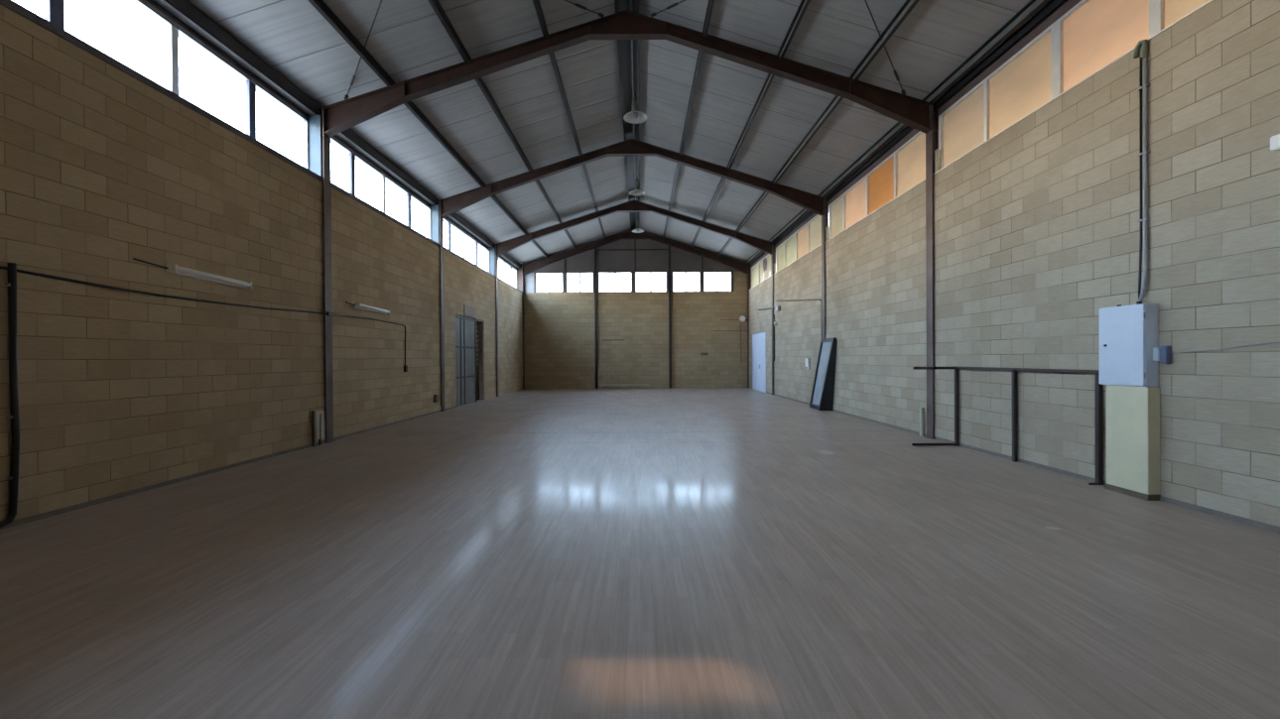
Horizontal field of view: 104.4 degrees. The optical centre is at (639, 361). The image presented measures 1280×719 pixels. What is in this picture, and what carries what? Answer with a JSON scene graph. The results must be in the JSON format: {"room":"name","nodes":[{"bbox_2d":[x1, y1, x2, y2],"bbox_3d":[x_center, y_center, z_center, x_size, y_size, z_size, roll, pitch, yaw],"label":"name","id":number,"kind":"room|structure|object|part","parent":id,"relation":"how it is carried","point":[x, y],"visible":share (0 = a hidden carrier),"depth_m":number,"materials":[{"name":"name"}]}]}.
{"room":"empty warehouse","nodes":[
{"label":"empty warehouse","id":0,"kind":"room"},
{"bbox_2d":[0,3,522,521],"bbox_3d":[-5.893,-0.928,10.786,0.300,4.810,27.390,0,0,0],"label":"wall","id":1,"kind":"structure","parent":0,"point":[101,170],"depth_m":6.11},
{"bbox_2d":[0,262,20,527],"bbox_3d":[-5.702,0.299,4.351,0.054,2.376,0.406,0,0,0],"label":"pipe","id":2,"kind":"object","parent":1,"relation":"attached to","point":[12,285],"visible":1,"depth_m":4.50,"materials":[{"name":"plastic"}]},
{"bbox_2d":[44,0,308,168],"bbox_3d":[-6.018,-3.823,6.415,0.080,1.090,5.120,0,0,0],"label":"window","id":3,"kind":"structure","parent":1,"relation":"in","point":[54,9],"depth_m":6.65,"materials":[{"name":"grey metal"}]},
{"bbox_3d":[-6.018,-3.823,6.415,0.080,1.090,5.120,0,0,0],"label":"frame","id":4,"kind":"part","parent":3,"relation":"part of","materials":[{"name":"grey metal"}]},
{"bbox_2d":[0,265,405,366],"bbox_3d":[-5.695,-0.373,7.561,0.074,1.094,9.135,0,0,0],"label":"cable","id":5,"kind":"object","parent":1,"relation":"attached to","point":[1,267],"visible":0.96,"depth_m":6.01,"materials":[{"name":"black plastic"}]},
{"bbox_2d":[165,263,252,289],"bbox_3d":[-5.685,-1.109,6.610,0.113,0.145,1.200,0,0,0],"label":"tube light","id":6,"kind":"object","parent":1,"relation":"attached to","point":[173,269],"visible":1,"depth_m":6.48,"materials":[{"name":"white plastic"}]},
{"bbox_2d":[132,257,168,268],"bbox_3d":[-5.721,-1.139,5.810,0.020,0.055,0.402,0,0,0],"label":"lead","id":7,"kind":"object","parent":6,"relation":"attached to","point":[133,258],"visible":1,"depth_m":5.79,"materials":[{"name":"black plastic"}]},
{"bbox_2d":[0,405,456,530],"bbox_3d":[-5.728,1.475,6.429,0.035,0.050,18.050,0,0,0],"label":"baseboard","id":8,"kind":"structure","parent":1,"relation":"attached to","point":[158,485],"depth_m":5.99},
{"bbox_2d":[0,0,522,293],"bbox_3d":[-5.902,-3.292,10.923,0.312,0.087,27.090,0,0,0],"label":"trim","id":9,"kind":"structure","parent":1,"relation":"attached to","point":[10,4],"depth_m":6.19,"materials":[{"name":"white metal"}]},
{"bbox_2d":[145,0,516,268],"bbox_3d":[-6.046,-4.529,10.916,0.060,0.292,27.090,0,0,0],"label":"trim","id":10,"kind":"structure","parent":1,"relation":"attached to","point":[152,2],"depth_m":7.92,"materials":[{"name":"metal"}]},
{"bbox_2d":[354,302,390,314],"bbox_3d":[-5.688,-1.111,10.590,0.113,0.135,1.240,0,0,0],"label":"tube light","id":11,"kind":"object","parent":1,"relation":"attached to","point":[358,306],"visible":1,"depth_m":10.49,"materials":[{"name":"white plastic"}]},
{"bbox_2d":[330,135,431,239],"bbox_3d":[-6.022,-3.852,11.695,0.080,1.090,5.080,0,0,0],"label":"window","id":12,"kind":"structure","parent":1,"relation":"in","point":[352,155],"depth_m":11.59,"materials":[{"name":"grey metal"}]},
{"bbox_2d":[433,394,438,402],"bbox_3d":[-5.698,1.049,13.867,0.070,0.220,0.170,0,0,0],"label":"box","id":13,"kind":"object","parent":1,"relation":"attached to","point":[436,397],"visible":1,"depth_m":13.79,"materials":[{"name":"black plastic"}]},
{"bbox_2d":[443,217,489,271],"bbox_3d":[-6.026,-3.882,17.070,0.080,1.090,5.310,0,0,0],"label":"window","id":14,"kind":"structure","parent":1,"relation":"in","point":[448,221],"depth_m":16.89,"materials":[{"name":"grey metal"}]},
{"bbox_2d":[463,304,475,317],"bbox_3d":[-5.737,-1.677,16.737,0.030,0.340,1.100,0,0,0],"label":"lintel patch","id":15,"kind":"object","parent":1,"relation":"attached to","point":[468,311],"visible":1,"depth_m":16.61,"materials":[{"name":"grey concrete"}]},
{"bbox_2d":[455,314,484,406],"bbox_3d":[-5.870,-0.021,16.871,0.225,2.930,2.850,0,0,0],"label":"door","id":16,"kind":"structure","parent":1,"relation":"in","point":[469,367],"depth_m":16.79,"materials":[{"name":"metal"}]},
{"bbox_2d":[497,256,517,285],"bbox_3d":[-6.030,-3.910,22.174,0.080,1.090,4.540,0,0,0],"label":"window","id":17,"kind":"structure","parent":1,"relation":"in","point":[498,257],"depth_m":21.98,"materials":[{"name":"grey metal"}]},
{"bbox_3d":[-6.030,-3.910,22.174,0.080,1.090,4.540,0,0,0],"label":"frame","id":18,"kind":"part","parent":17,"relation":"part of","materials":[{"name":"grey metal"}]},
{"bbox_2d":[125,0,1052,267],"bbox_3d":[-0.252,-5.582,10.964,12.340,2.053,27.790,0,0,0],"label":"ceiling","id":19,"kind":"structure","parent":0,"point":[407,39],"depth_m":10.34,"materials":[{"name":"metal"}]},
{"bbox_2d":[307,0,548,257],"bbox_3d":[-4.524,-5.050,10.914,0.079,0.157,27.090,0,0,0],"label":"purlin","id":20,"kind":"structure","parent":19,"relation":"attached to","point":[320,6],"depth_m":8.97,"materials":[{"name":"metal"}]},
{"bbox_2d":[428,0,576,249],"bbox_3d":[-3.137,-5.493,10.913,0.079,0.157,27.090,0,0,0],"label":"purlin","id":21,"kind":"structure","parent":19,"relation":"attached to","point":[436,5],"depth_m":10.31,"materials":[{"name":"metal"}]},
{"bbox_2d":[532,0,606,240],"bbox_3d":[-1.710,-5.948,10.911,0.079,0.157,27.090,0,0,0],"label":"purlin","id":22,"kind":"structure","parent":19,"relation":"attached to","point":[537,4],"depth_m":11.10,"materials":[{"name":"metal"}]},
{"bbox_2d":[614,0,632,231],"bbox_3d":[-0.412,-6.361,10.910,0.079,0.157,27.090,0,0,0],"label":"purlin","id":23,"kind":"structure","parent":19,"relation":"attached to","point":[619,47],"depth_m":11.73,"materials":[{"name":"metal"}]},
{"bbox_2d":[620,39,637,114],"bbox_3d":[-0.234,-6.446,11.396,0.317,0.051,2.972,0,0,0],"label":"plate","id":24,"kind":"object","parent":19,"relation":"attached to","point":[626,55],"depth_m":11.05,"materials":[{"name":"metal"}]},
{"bbox_2d":[625,121,637,139],"bbox_3d":[-0.245,-6.460,13.858,0.300,0.051,1.089,0,0,0],"label":"plate","id":25,"kind":"object","parent":19,"relation":"attached to","point":[629,126],"depth_m":13.91,"materials":[{"name":"metal"}]},
{"bbox_2d":[630,0,637,220],"bbox_3d":[-0.162,-6.389,10.860,0.028,0.027,26.790,0,0,0],"label":"conduit","id":26,"kind":"object","parent":25,"relation":"attached to","point":[630,0],"visible":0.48,"depth_m":10.98,"materials":[{"name":"grey plastic"}]},
{"bbox_2d":[627,155,638,200],"bbox_3d":[-0.239,-6.481,17.752,0.318,0.051,4.301,0,0,0],"label":"plate","id":27,"kind":"object","parent":19,"relation":"attached to","point":[632,170],"depth_m":17.01,"materials":[{"name":"metal"}]},
{"bbox_2d":[631,212,638,229],"bbox_3d":[-0.255,-6.510,22.986,0.291,0.051,2.652,0,0,0],"label":"plate","id":28,"kind":"object","parent":19,"relation":"attached to","point":[634,215],"depth_m":22.71,"materials":[{"name":"metal"}]},
{"bbox_2d":[635,0,639,220],"bbox_3d":[-0.052,-6.364,10.910,0.079,0.157,27.090,0,0,0],"label":"purlin","id":29,"kind":"structure","parent":19,"relation":"attached to","point":[637,1],"depth_m":11.10,"materials":[{"name":"metal"}]},
{"bbox_2d":[623,92,646,124],"bbox_3d":[-0.111,-6.037,11.717,0.570,0.615,0.570,0,0,0],"label":"hanging lamp","id":30,"kind":"object","parent":29,"relation":"hanging from","point":[635,116],"visible":1,"depth_m":11.71,"materials":[{"name":"metal"}]},
{"bbox_3d":[-0.109,-5.804,11.718,0.570,0.120,0.570,0,0,0],"label":"lamp shade","id":31,"kind":"part","parent":30,"relation":"part of","materials":[{"name":"metal"}]},
{"bbox_2d":[629,175,645,196],"bbox_3d":[-0.095,-6.066,17.067,0.570,0.615,0.570,0,0,0],"label":"hanging lamp","id":32,"kind":"object","parent":29,"relation":"hanging from","point":[637,192],"visible":1,"depth_m":17.03,"materials":[{"name":"grey plastic"}]},
{"bbox_3d":[-0.093,-5.833,17.068,0.570,0.120,0.570,0,0,0],"label":"lamp shade","id":33,"kind":"part","parent":32,"relation":"part of","materials":[{"name":"metal"}]},
{"bbox_2d":[632,220,643,233],"bbox_3d":[-0.088,-6.094,22.167,0.570,0.615,0.570,0,0,0],"label":"hanging lamp","id":34,"kind":"object","parent":29,"relation":"hanging from","point":[637,229],"visible":1,"depth_m":22.12,"materials":[{"name":"grey plastic"}]},
{"bbox_3d":[-0.087,-5.862,22.168,0.570,0.120,0.570,0,0,0],"label":"lamp shade","id":35,"kind":"part","parent":34,"relation":"part of","materials":[{"name":"metal"}]},
{"bbox_2d":[662,0,714,239],"bbox_3d":[1.181,-5.987,10.913,0.079,0.157,27.090,0,0,0],"label":"purlin","id":36,"kind":"structure","parent":19,"relation":"attached to","point":[710,3],"depth_m":11.15,"materials":[{"name":"metal"}]},
{"bbox_2d":[691,0,810,248],"bbox_3d":[2.553,-5.568,10.916,0.079,0.157,27.090,0,0,0],"label":"purlin","id":37,"kind":"structure","parent":19,"relation":"attached to","point":[804,4],"depth_m":10.43,"materials":[{"name":"metal"}]},
{"bbox_2d":[717,0,919,255],"bbox_3d":[3.886,-5.162,10.920,0.079,0.157,27.090,0,0,0],"label":"purlin","id":38,"kind":"structure","parent":19,"relation":"attached to","point":[908,6],"depth_m":9.73,"materials":[{"name":"metal"}]},
{"bbox_2d":[746,0,1049,263],"bbox_3d":[5.238,-4.749,10.923,0.079,0.157,27.090,0,0,0],"label":"purlin","id":39,"kind":"structure","parent":19,"relation":"attached to","point":[1033,6],"depth_m":8.38,"materials":[{"name":"metal"}]},
{"bbox_2d":[520,228,749,389],"bbox_3d":[-0.218,-2.599,24.616,11.690,7.930,0.320,0,0,0],"label":"wall","id":40,"kind":"structure","parent":0,"point":[560,346],"depth_m":24.48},
{"bbox_2d":[523,272,533,292],"bbox_3d":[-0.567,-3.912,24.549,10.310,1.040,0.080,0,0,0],"label":"window","id":41,"kind":"structure","parent":40,"relation":"attached to","point":[529,278],"depth_m":24.51,"materials":[{"name":"white glass"}]},
{"bbox_2d":[533,272,564,292],"bbox_3d":[-4.466,-3.877,24.521,1.510,1.060,0.110,0,0,0],"label":"window","id":42,"kind":"structure","parent":40,"relation":"in","point":[535,274],"depth_m":24.47,"materials":[{"name":"grey metal"}]},
{"bbox_2d":[564,271,594,292],"bbox_3d":[-2.966,-3.887,24.522,1.490,1.060,0.110,0,0,0],"label":"window","id":43,"kind":"structure","parent":40,"relation":"in","point":[566,274],"depth_m":24.47,"materials":[{"name":"grey metal"}]},
{"bbox_2d":[596,271,633,292],"bbox_3d":[-1.236,-3.897,24.523,1.810,1.060,0.110,0,0,0],"label":"window","id":44,"kind":"structure","parent":40,"relation":"in","point":[597,273],"depth_m":24.49,"materials":[{"name":"grey metal"}]},
{"bbox_3d":[-0.311,-5.488,24.460,6.820,2.110,0.040,0,0,0],"label":"sheeting rail","id":45,"kind":"part","parent":40,"relation":"part of","materials":[{"name":"metal"}]},
{"bbox_2d":[633,271,668,292],"bbox_3d":[0.544,-3.908,24.524,1.750,1.060,0.110,0,0,0],"label":"window","id":46,"kind":"structure","parent":40,"relation":"in","point":[634,273],"depth_m":24.47,"materials":[{"name":"grey metal"}]},
{"bbox_2d":[670,271,702,291],"bbox_3d":[2.294,-3.919,24.526,1.530,1.060,0.110,0,0,0],"label":"window","id":47,"kind":"structure","parent":40,"relation":"in","point":[672,273],"depth_m":24.47,"materials":[{"name":"grey metal"}]},
{"bbox_2d":[701,271,733,291],"bbox_3d":[3.833,-3.929,24.527,1.550,1.060,0.110,0,0,0],"label":"window","id":48,"kind":"structure","parent":40,"relation":"in","point":[703,273],"depth_m":24.51,"materials":[{"name":"grey metal"}]},
{"bbox_2d":[0,387,1279,718],"bbox_3d":[-0.183,1.541,11.004,12.290,0.200,27.790,0,0,0],"label":"floor","id":49,"kind":"structure","parent":0,"point":[699,553],"depth_m":3.28,"materials":[{"name":"wood"}]},
{"bbox_2d":[312,410,324,446],"bbox_3d":[-5.685,1.177,8.758,0.068,0.620,0.289,0,0,0],"label":"pipe stub","id":50,"kind":"object","parent":49,"relation":"on","point":[318,417],"visible":1,"depth_m":8.72,"materials":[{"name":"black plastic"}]},
{"bbox_3d":[-5.689,1.137,8.787,0.060,0.500,0.230,0,0,0],"label":"plate","id":51,"kind":"part","parent":50,"relation":"part of","materials":[{"name":"beige plastic"}]},
{"bbox_2d":[594,243,597,388],"bbox_3d":[-2.171,-2.211,24.416,0.110,7.180,0.118,0,0,0],"label":"wall post","id":52,"kind":"object","parent":49,"relation":"on","point":[595,276],"visible":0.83,"depth_m":24.36,"materials":[{"name":"metal"}]},
{"bbox_2d":[306,9,940,443],"bbox_3d":[-0.292,-2.453,9.049,11.460,7.810,0.255,0,0,0],"label":"frame","id":53,"kind":"object","parent":49,"relation":"on","point":[335,118],"visible":0.82,"depth_m":9.05,"materials":[{"name":"red metal"}]},
{"bbox_2d":[326,311,334,316],"bbox_3d":[-5.669,-0.860,9.076,0.054,0.070,0.170,0,0,0],"label":"junction box","id":54,"kind":"object","parent":53,"relation":"attached to","point":[328,314],"visible":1,"depth_m":9.05,"materials":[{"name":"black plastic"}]},
{"bbox_2d":[152,0,521,268],"bbox_3d":[-5.906,-4.564,10.916,0.160,0.220,27.090,0,0,0],"label":"beam","id":55,"kind":"structure","parent":53,"relation":"attached to","point":[185,11],"depth_m":8.06,"materials":[{"name":"metal"}]},
{"bbox_2d":[344,0,382,99],"bbox_3d":[-3.023,-5.520,6.411,0.060,1.520,7.092,-1,0,-42],"label":"rod","id":56,"kind":"object","parent":53,"relation":"attached to","point":[353,75],"visible":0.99,"depth_m":8.27,"materials":[{"name":"metal"}]},
{"bbox_2d":[864,0,905,94],"bbox_3d":[2.527,-5.570,6.413,0.060,1.488,7.026,0,0,41],"label":"rod","id":57,"kind":"object","parent":53,"relation":"attached to","point":[895,71],"visible":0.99,"depth_m":8.31,"materials":[{"name":"metal"}]},
{"bbox_2d":[749,0,1068,265],"bbox_3d":[5.401,-4.649,10.924,0.075,0.130,27.090,0,0,0],"label":"channel","id":58,"kind":"object","parent":53,"relation":"attached to","point":[1051,8],"visible":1,"depth_m":8.23,"materials":[{"name":"metal"}]},
{"bbox_2d":[429,138,829,411],"bbox_3d":[-0.295,-2.482,14.309,11.460,7.810,0.255,0,0,0],"label":"frame","id":59,"kind":"object","parent":49,"relation":"on","point":[448,205],"visible":0.82,"depth_m":14.31,"materials":[{"name":"brown metal"}]},
{"bbox_2d":[488,199,775,396],"bbox_3d":[-0.299,-2.512,19.799,11.460,7.810,0.255,0,0,0],"label":"frame","id":60,"kind":"object","parent":49,"relation":"on","point":[766,246],"visible":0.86,"depth_m":19.80,"materials":[{"name":"brown metal"}]},
{"bbox_2d":[516,231,751,389],"bbox_3d":[-0.303,-2.537,24.376,11.460,7.810,0.200,0,0,0],"label":"frame","id":61,"kind":"object","parent":49,"relation":"on","point":[742,267],"visible":0.76,"depth_m":24.35,"materials":[{"name":"red metal"}]},
{"bbox_2d":[739,315,748,322],"bbox_3d":[5.037,-2.044,24.180,0.299,0.310,0.565,0,0,32],"label":"floodlight","id":62,"kind":"object","parent":61,"relation":"attached to","point":[741,319],"visible":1,"depth_m":24.00,"materials":[{"name":"metal"}]},
{"bbox_2d":[668,241,671,388],"bbox_3d":[1.479,-2.274,24.418,0.110,7.261,0.118,0,0,0],"label":"wall post","id":63,"kind":"object","parent":49,"relation":"on","point":[670,318],"visible":1,"depth_m":24.36,"materials":[{"name":"metal"}]},
{"bbox_2d":[809,337,837,410],"bbox_3d":[5.162,0.371,14.086,0.356,2.038,1.321,0,0,0],"label":"mirror","id":64,"kind":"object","parent":49,"relation":"on","point":[822,398],"depth_m":13.78,"materials":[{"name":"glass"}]},
{"bbox_3d":[5.159,0.363,14.083,0.247,1.828,1.113,0,0,0],"label":"glass pane","id":65,"kind":"part","parent":64,"relation":"part of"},
{"bbox_3d":[5.198,0.403,13.615,0.285,1.980,0.364,0,0,0],"label":"panel","id":66,"kind":"part","parent":64,"relation":"part of","materials":[{"name":"black mirror"}]},
{"bbox_2d":[919,407,923,436],"bbox_3d":[5.311,1.151,9.350,0.068,0.530,0.066,0,0,0],"label":"standpipe","id":67,"kind":"object","parent":49,"relation":"on","point":[921,409],"visible":1,"depth_m":9.32,"materials":[{"name":"beige plastic"}]},
{"bbox_2d":[911,366,1102,485],"bbox_3d":[4.958,0.768,7.031,0.766,1.334,2.646,0,0,0],"label":"barrier","id":68,"kind":"object","parent":49,"relation":"on","point":[1014,371],"visible":0.91,"depth_m":7.01,"materials":[{"name":"black metal"}]},
{"bbox_3d":[4.945,0.119,8.324,0.706,0.046,0.036,0,0,0],"label":"arm","id":69,"kind":"part","parent":68,"relation":"part of"},
{"bbox_3d":[5.314,0.764,8.328,0.052,1.318,0.052,0,0,0],"label":"post","id":70,"kind":"part","parent":68,"relation":"part of","materials":[{"name":"black metal"}]},
{"bbox_3d":[5.315,0.771,7.038,0.052,1.318,0.052,0,0,0],"label":"post","id":71,"kind":"part","parent":68,"relation":"part of","materials":[{"name":"black metal"}]},
{"bbox_3d":[5.311,0.118,7.025,0.040,0.040,2.640,0,0,0],"label":"rail","id":72,"kind":"part","parent":68,"relation":"part of","materials":[{"name":"black metal"}]},
{"bbox_3d":[5.316,0.778,5.748,0.052,1.318,0.052,0,0,0],"label":"post","id":73,"kind":"part","parent":68,"relation":"part of","materials":[{"name":"black metal"}]},
{"bbox_2d":[1104,384,1160,501],"bbox_3d":[5.293,0.854,5.341,0.138,1.168,0.476,0,0,0],"label":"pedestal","id":74,"kind":"object","parent":49,"relation":"on","point":[1132,413],"visible":0.9,"depth_m":5.26,"materials":[{"name":"beige paint"}]},
{"bbox_2d":[1098,301,1158,386],"bbox_3d":[5.269,-0.182,5.369,0.172,0.900,0.518,0,0,0],"label":"electrical box","id":75,"kind":"object","parent":74,"relation":"on","point":[1128,335],"visible":1,"depth_m":5.28,"materials":[{"name":"grey metal"}]},
{"bbox_3d":[-0.288,-2.424,3.749,11.460,7.810,0.255,0,0,0],"label":"frame","id":76,"kind":"object","parent":49,"relation":"on","visible":0},
{"bbox_2d":[564,0,604,17],"bbox_3d":[-3.024,-5.541,6.411,0.060,1.520,7.092,0,0,42],"label":"rod","id":77,"kind":"object","parent":76,"relation":"attached to","point":[575,4],"visible":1,"depth_m":8.70,"materials":[{"name":"metal"}]},
{"bbox_2d":[650,0,685,16],"bbox_3d":[2.525,-5.591,6.413,0.060,1.488,7.026,-1,0,-41],"label":"rod","id":78,"kind":"object","parent":76,"relation":"attached to","point":[675,4],"visible":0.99,"depth_m":8.71,"materials":[{"name":"metal"}]},
{"bbox_2d":[748,0,1279,526],"bbox_3d":[5.496,-0.994,10.794,0.300,4.800,27.390,0,0,0],"label":"wall","id":79,"kind":"structure","parent":0,"point":[1036,227],"depth_m":5.92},
{"bbox_2d":[752,331,766,392],"bbox_3d":[5.385,0.029,22.340,0.120,2.630,2.610,0,0,0],"label":"door","id":80,"kind":"structure","parent":79,"relation":"in","point":[759,338],"depth_m":22.20,"materials":[{"name":"grey metal"}]},
{"bbox_3d":[5.390,0.029,22.340,0.110,2.630,2.610,0,0,0],"label":"frame","id":81,"kind":"part","parent":80,"relation":"part of","materials":[{"name":"grey metal"}]},
{"bbox_2d":[750,254,770,287],"bbox_3d":[5.447,-3.991,22.177,0.085,1.050,4.490,0,0,0],"label":"window","id":82,"kind":"structure","parent":79,"relation":"in","point":[761,271],"depth_m":22.23,"materials":[{"name":"beige glass"}]},
{"bbox_3d":[5.451,-3.993,23.502,0.015,1.020,1.800,0,0,0],"label":"panel","id":83,"kind":"part","parent":82,"relation":"part of","materials":[{"name":"white glass"}]},
{"bbox_3d":[5.453,-3.984,21.832,0.015,1.020,1.460,0,0,0],"label":"panel","id":84,"kind":"part","parent":82,"relation":"part of","materials":[{"name":"white glass"}]},
{"bbox_3d":[5.454,-3.977,20.508,0.015,1.020,1.110,0,0,0],"label":"panel","id":85,"kind":"part","parent":82,"relation":"part of","materials":[{"name":"white glass"}]},
{"bbox_2d":[773,314,774,361],"bbox_3d":[5.321,-0.916,19.619,0.041,1.850,0.041,0,0,22],"label":"conduit","id":86,"kind":"object","parent":79,"relation":"attached to","point":[774,315],"visible":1,"depth_m":19.60,"materials":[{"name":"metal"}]},
{"bbox_2d":[775,214,821,272],"bbox_3d":[5.451,-3.963,17.082,0.085,1.050,5.240,0,0,0],"label":"window","id":87,"kind":"structure","parent":79,"relation":"in","point":[808,237],"depth_m":16.87,"materials":[{"name":"beige glass"}]},
{"bbox_3d":[5.455,-3.969,19.093,0.015,1.020,1.180,0,0,0],"label":"panel","id":88,"kind":"part","parent":87,"relation":"part of","materials":[{"name":"white glass"}]},
{"bbox_3d":[5.455,-3.962,17.832,0.015,1.020,1.260,0,0,0],"label":"panel","id":89,"kind":"part","parent":87,"relation":"part of","materials":[{"name":"white glass"}]},
{"bbox_3d":[5.457,-3.955,16.558,0.015,1.020,1.210,0,0,0],"label":"panel","id":90,"kind":"part","parent":87,"relation":"part of","materials":[{"name":"orange glass"}]},
{"bbox_3d":[5.457,-3.948,15.198,0.015,1.020,1.430,0,0,0],"label":"panel","id":91,"kind":"part","parent":87,"relation":"part of","materials":[{"name":"beige glass"}]},
{"bbox_2d":[775,298,821,323],"bbox_3d":[5.319,-1.518,16.895,0.048,1.664,4.807,0,0,0],"label":"conduit","id":92,"kind":"object","parent":79,"relation":"attached to","point":[810,299],"visible":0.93,"depth_m":15.50,"materials":[{"name":"grey metal"}]},
{"bbox_2d":[805,358,810,370],"bbox_3d":[5.310,0.101,15.695,0.080,0.360,0.260,0,0,0],"label":"wall box","id":93,"kind":"object","parent":79,"relation":"attached to","point":[808,360],"visible":1,"depth_m":15.59,"materials":[{"name":"white plastic"}]},
{"bbox_2d":[828,130,925,239],"bbox_3d":[5.455,-3.933,11.703,0.085,1.050,5.040,0,0,0],"label":"window","id":94,"kind":"structure","parent":79,"relation":"in","point":[905,168],"depth_m":11.16,"materials":[{"name":"orange glass"}]},
{"bbox_3d":[5.459,-3.939,13.703,0.015,1.020,1.000,0,0,0],"label":"panel","id":95,"kind":"part","parent":94,"relation":"part of","materials":[{"name":"beige glass"}]},
{"bbox_3d":[5.459,-3.933,12.518,0.015,1.020,1.290,0,0,0],"label":"panel","id":96,"kind":"part","parent":94,"relation":"part of","materials":[{"name":"orange glass"}]},
{"bbox_3d":[5.460,-3.926,11.198,0.015,1.020,1.270,0,0,0],"label":"panel","id":97,"kind":"part","parent":94,"relation":"part of","materials":[{"name":"orange glass"}]},
{"bbox_3d":[5.461,-3.918,9.863,0.015,1.020,1.320,0,0,0],"label":"panel","id":98,"kind":"part","parent":94,"relation":"part of","materials":[{"name":"glass"}]},
{"bbox_2d":[750,0,1081,268],"bbox_3d":[5.454,-4.534,10.924,0.080,0.160,27.090,0,0,0],"label":"trim","id":99,"kind":"structure","parent":79,"relation":"attached to","point":[1070,4],"depth_m":8.10,"materials":[{"name":"brown metal"}]},
{"bbox_2d":[748,0,1213,290],"bbox_3d":[5.475,-3.401,10.931,0.312,0.018,27.090,0,0,0],"label":"trim","id":100,"kind":"structure","parent":79,"relation":"on","point":[1209,1],"depth_m":6.49,"materials":[{"name":"beige paint"}]},
{"bbox_2d":[766,391,1279,533],"bbox_3d":[5.366,1.391,9.212,0.032,0.050,23.600,0,0,0],"label":"baseboard","id":101,"kind":"structure","parent":79,"relation":"attached to","point":[1245,521],"depth_m":6.04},
{"bbox_2d":[939,0,1208,168],"bbox_3d":[5.459,-3.904,6.423,0.085,1.050,5.120,0,0,0],"label":"window","id":102,"kind":"structure","parent":79,"relation":"in","point":[1092,34],"depth_m":6.50,"materials":[{"name":"glass"}]},
{"bbox_3d":[5.463,-3.910,8.383,0.015,1.020,1.160,0,0,0],"label":"panel","id":103,"kind":"part","parent":102,"relation":"part of","materials":[{"name":"glass"}]},
{"bbox_3d":[5.461,-3.904,6.423,0.080,1.050,5.120,0,0,0],"label":"frame","id":104,"kind":"part","parent":102,"relation":"part of","materials":[{"name":"beige paint"}]},
{"bbox_3d":[5.463,-3.903,7.123,0.015,1.020,1.280,0,0,0],"label":"panel","id":105,"kind":"part","parent":102,"relation":"part of","materials":[{"name":"orange glass"}]},
{"bbox_3d":[5.464,-3.896,5.843,0.015,1.020,1.200,0,0,0],"label":"panel","id":106,"kind":"part","parent":102,"relation":"part of","materials":[{"name":"orange glass"}]},
{"bbox_3d":[5.465,-3.889,4.543,0.015,1.020,1.320,0,0,0],"label":"panel","id":107,"kind":"part","parent":102,"relation":"part of","materials":[{"name":"orange glass"}]},
{"bbox_2d":[1133,39,1151,301],"bbox_3d":[5.308,-2.012,5.267,0.081,2.786,0.159,0,0,0],"label":"conduit","id":108,"kind":"object","parent":79,"relation":"attached to","point":[1141,291],"visible":1,"depth_m":5.22,"materials":[{"name":"black plastic"}]},
{"bbox_2d":[1133,39,1148,58],"bbox_3d":[5.313,-3.298,5.263,0.052,0.213,0.153,0,0,5],"label":"hood","id":109,"kind":"object","parent":108,"relation":"attached to","point":[1144,44],"depth_m":5.22,"materials":[{"name":"grey metal"}]},
{"bbox_2d":[1152,345,1171,364],"bbox_3d":[5.319,-0.063,5.054,0.075,0.185,0.120,0,0,0],"label":"wall socket","id":110,"kind":"object","parent":79,"relation":"attached to","point":[1163,354],"visible":1,"depth_m":5.03,"materials":[{"name":"blue plastic"}]},
{"bbox_2d":[1170,341,1279,353],"bbox_3d":[5.346,-0.128,4.463,0.010,0.109,1.061,0,0,0],"label":"wire","id":111,"kind":"object","parent":79,"relation":"attached to","point":[1275,341],"visible":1,"depth_m":4.51,"materials":[{"name":"grey plastic"}]},
{"bbox_2d":[1270,133,1279,150],"bbox_3d":[5.321,-1.826,4.096,0.050,0.120,0.165,0,0,0],"label":"wall bracket","id":112,"kind":"object","parent":79,"relation":"attached to","point":[1274,140],"visible":1,"depth_m":4.14,"materials":[{"name":"white plastic"}]}
]}

